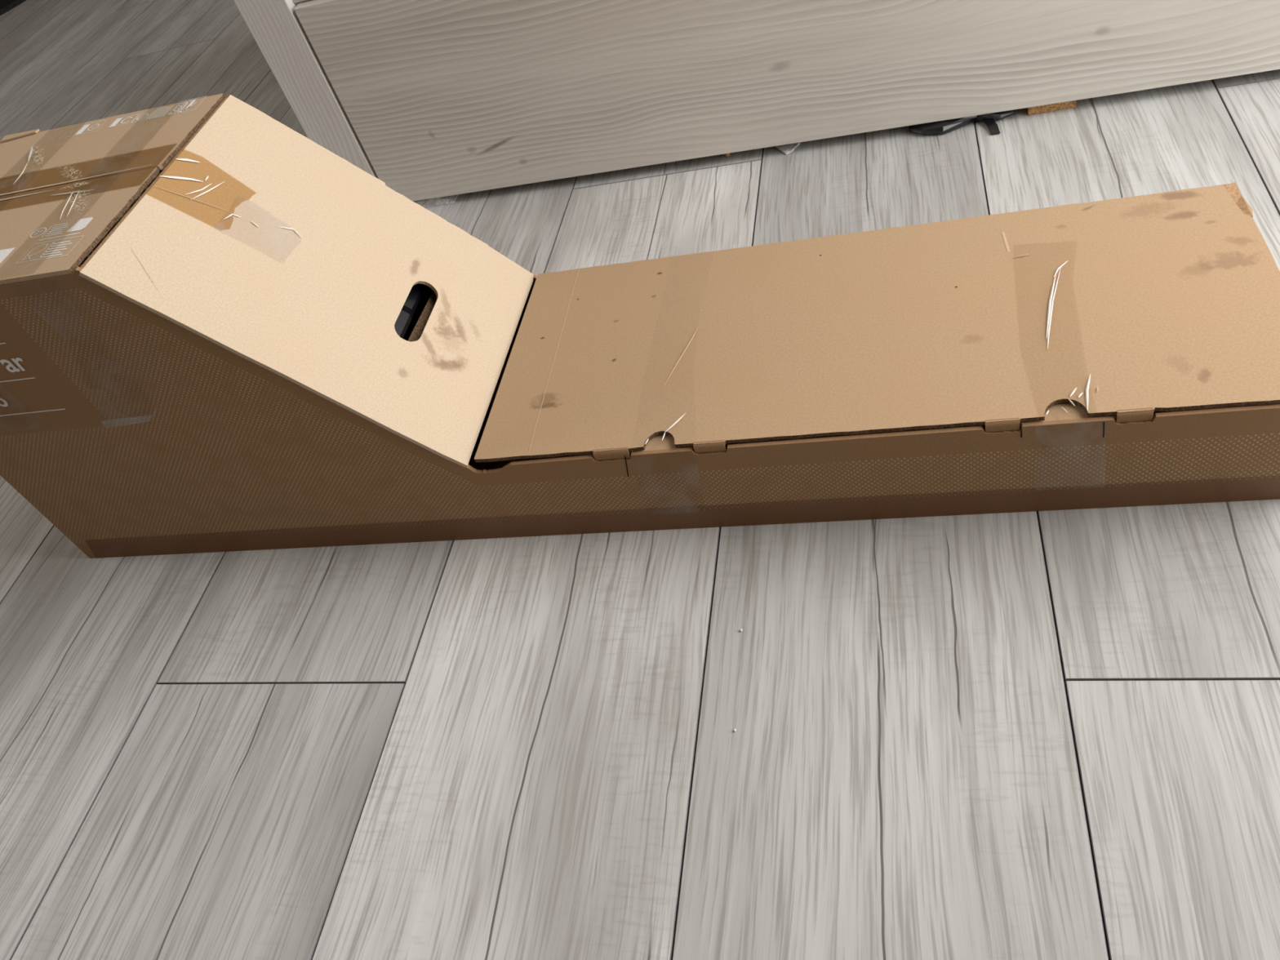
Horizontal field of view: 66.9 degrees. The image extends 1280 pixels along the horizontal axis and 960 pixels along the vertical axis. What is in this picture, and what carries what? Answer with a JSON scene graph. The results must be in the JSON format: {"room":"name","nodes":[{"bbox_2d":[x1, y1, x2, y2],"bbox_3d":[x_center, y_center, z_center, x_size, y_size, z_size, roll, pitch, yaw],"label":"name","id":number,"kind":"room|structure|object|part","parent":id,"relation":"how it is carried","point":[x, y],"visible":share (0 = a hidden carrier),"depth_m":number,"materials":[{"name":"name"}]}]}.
{"room":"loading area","nodes":[
{"label":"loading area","id":0,"kind":"room"},
{"bbox_2d":[0,0,1279,959],"bbox_3d":[-0.660,-0.211,1.454,4.480,0.050,5.200,-4,47,16],"label":"floor","id":1,"kind":"structure","parent":0,"point":[1051,735],"depth_m":0.82,"materials":[{"name":"grey wood"}]},
{"bbox_2d":[0,0,26,15],"bbox_3d":[-2.208,-1.681,3.335,0.480,0.014,0.800,-4,47,16],"label":"rug","id":2,"kind":"object","parent":1,"relation":"on","point":[6,6],"visible":1,"depth_m":3.14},
{"bbox_2d":[415,194,458,208],"bbox_3d":[-0.315,-0.436,1.498,0.065,0.011,0.028,-4,47,16],"label":"scrap","id":3,"kind":"object","parent":1,"relation":"on","point":[424,203],"visible":0.49,"depth_m":1.49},
{"bbox_2d":[0,93,1279,558],"bbox_3d":[-0.077,-0.181,0.920,1.235,0.372,0.299,-4,47,16],"label":"cardboard box","id":4,"kind":"object","parent":1,"relation":"on","point":[202,300],"visible":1,"depth_m":0.89,"materials":[{"name":"brown cardboard"}]},
{"bbox_3d":[-0.502,-0.196,0.825,0.055,0.001,0.028,-4,47,16],"label":"printed panel","id":5,"kind":"part","parent":4,"relation":"part of","materials":[{"name":"brown cardboard"}]},
{"bbox_3d":[-0.583,-0.366,1.012,0.049,0.001,0.023,-4,47,16],"label":"printed panel","id":6,"kind":"part","parent":4,"relation":"part of","materials":[{"name":"brown cardboard"}]},
{"bbox_3d":[-0.458,-0.379,0.980,0.034,0.001,0.029,-4,47,16],"label":"printed panel","id":7,"kind":"part","parent":4,"relation":"part of","materials":[{"name":"brown cardboard"}]},
{"bbox_3d":[-0.288,-0.201,0.943,0.243,0.263,0.299,-4,47,16],"label":"slope panel","id":8,"kind":"part","parent":4,"relation":"part of","materials":[{"name":"beige cardboard"}]},
{"bbox_2d":[394,283,426,338],"bbox_3d":[-0.283,-0.152,0.985,0.107,0.109,0.220,-4,47,16],"label":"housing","id":9,"kind":"object","parent":4,"relation":"in","point":[404,318],"visible":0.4,"depth_m":0.98,"materials":[{"name":"black plastic"}]},
{"bbox_3d":[0.199,-0.145,0.897,0.695,0.004,0.286,-4,47,16],"label":"lid","id":10,"kind":"part","parent":4,"relation":"part of","materials":[{"name":"brown cardboard"}]},
{"bbox_2d":[233,0,1279,201],"bbox_3d":[0.505,-1.035,1.330,2.019,0.630,0.970,-3,48,17],"label":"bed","id":11,"kind":"object","parent":1,"relation":"on","point":[428,99],"visible":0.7,"depth_m":1.27,"materials":[{"name":"grey wood"}]},
{"bbox_3d":[0.407,-0.755,0.969,1.867,0.181,0.025,-3,48,17],"label":"rail","id":12,"kind":"part","parent":11,"relation":"part of","materials":[{"name":"grey wood"}]},
{"bbox_3d":[-0.491,-0.639,1.334,0.074,0.600,0.069,-3,48,17],"label":"leg","id":13,"kind":"part","parent":11,"relation":"part of","materials":[{"name":"grey wood"}]},
{"bbox_2d":[775,142,799,155],"bbox_3d":[0.204,-0.458,1.340,0.034,0.003,0.024,-4,47,16],"label":"paper scrap","id":14,"kind":"object","parent":1,"relation":"on","point":[785,148],"visible":0.86,"depth_m":1.34,"materials":[{"name":"white paper"}]},
{"bbox_2d":[908,109,1015,134],"bbox_3d":[0.418,-0.463,1.260,0.134,0.015,0.047,-1,48,18],"label":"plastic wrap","id":15,"kind":"object","parent":1,"relation":"on","point":[944,126],"visible":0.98,"depth_m":1.26,"materials":[{"name":"black plastic"}]},
{"bbox_2d":[1026,100,1075,115],"bbox_3d":[0.528,-0.491,1.250,0.057,0.012,0.039,-5,47,15],"label":"chipboard offcut","id":16,"kind":"object","parent":1,"relation":"on","point":[1053,107],"visible":0.44,"depth_m":1.24,"materials":[{"name":"brown wood"}]}
]}

